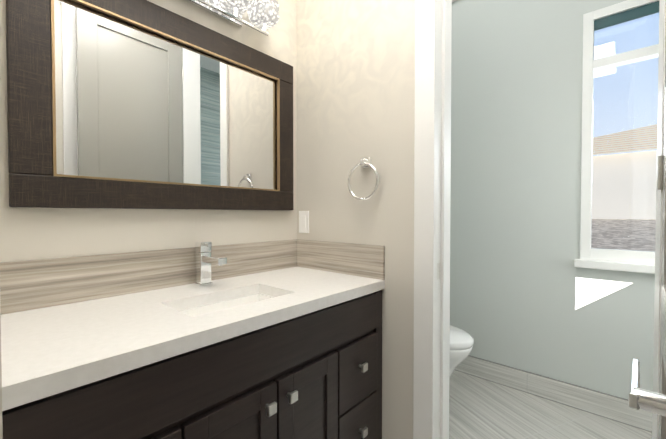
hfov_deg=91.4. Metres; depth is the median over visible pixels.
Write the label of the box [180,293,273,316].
sink basin
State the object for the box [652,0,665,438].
door frame
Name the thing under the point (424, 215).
door frame
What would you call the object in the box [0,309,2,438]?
wall
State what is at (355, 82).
wall
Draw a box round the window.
[580,0,658,263]
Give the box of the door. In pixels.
[628,30,665,438]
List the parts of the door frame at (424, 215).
door trim strike, door casing trim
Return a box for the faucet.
[195,241,226,285]
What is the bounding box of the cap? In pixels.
[468,355,627,400]
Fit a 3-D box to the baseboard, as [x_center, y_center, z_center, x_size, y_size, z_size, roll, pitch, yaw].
[1.429,1.088,2.053,2.127,0.135,0.012,1,1,41]
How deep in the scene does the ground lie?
8.23 m
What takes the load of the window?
in the wall at (516, 130)
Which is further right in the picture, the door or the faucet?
the door
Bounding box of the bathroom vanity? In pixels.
[0,239,384,438]
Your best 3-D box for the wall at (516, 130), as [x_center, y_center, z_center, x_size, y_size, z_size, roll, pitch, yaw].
[1.337,-0.247,2.199,1.792,2.800,0.120,1,1,41]
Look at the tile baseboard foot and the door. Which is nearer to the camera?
the door
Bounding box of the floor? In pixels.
[449,370,651,438]
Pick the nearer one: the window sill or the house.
the window sill
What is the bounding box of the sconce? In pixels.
[184,0,279,35]
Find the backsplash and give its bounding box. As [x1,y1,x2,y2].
[0,239,296,314]
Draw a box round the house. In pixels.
[592,150,656,218]
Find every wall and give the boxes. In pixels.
[0,0,296,261]
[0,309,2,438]
[297,0,414,438]
[450,0,654,398]
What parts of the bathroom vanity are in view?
drawer, door, knob, knob, door, drawer, drawer, knob, knob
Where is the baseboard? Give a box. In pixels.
[455,356,651,430]
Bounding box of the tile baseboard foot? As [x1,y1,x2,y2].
[454,369,651,431]
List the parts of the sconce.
globe, globe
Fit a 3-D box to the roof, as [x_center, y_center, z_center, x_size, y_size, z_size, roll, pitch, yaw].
[13.376,-3.788,11.580,17.400,2.760,3.900,1,1,41]
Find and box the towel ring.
[348,157,378,200]
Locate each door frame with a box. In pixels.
[413,0,451,438]
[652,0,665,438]
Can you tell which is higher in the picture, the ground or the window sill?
the ground
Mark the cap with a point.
(551, 378)
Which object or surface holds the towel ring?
attached to the wall at (355, 82)
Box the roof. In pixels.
[593,124,656,154]
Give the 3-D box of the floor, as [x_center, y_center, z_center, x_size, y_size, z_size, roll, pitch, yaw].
[0.507,1.213,0.456,3.120,0.060,3.870,1,1,41]
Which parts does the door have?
handle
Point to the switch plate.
(303, 221)
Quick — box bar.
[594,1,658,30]
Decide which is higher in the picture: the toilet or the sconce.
the sconce
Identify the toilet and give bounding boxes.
[449,325,473,404]
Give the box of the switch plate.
[299,211,308,232]
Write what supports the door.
in the wall
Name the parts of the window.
glass, glass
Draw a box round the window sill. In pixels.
[574,259,654,273]
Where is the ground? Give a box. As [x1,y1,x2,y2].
[591,219,655,250]
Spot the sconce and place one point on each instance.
(263, 16)
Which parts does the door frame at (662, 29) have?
near door casing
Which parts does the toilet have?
seat lid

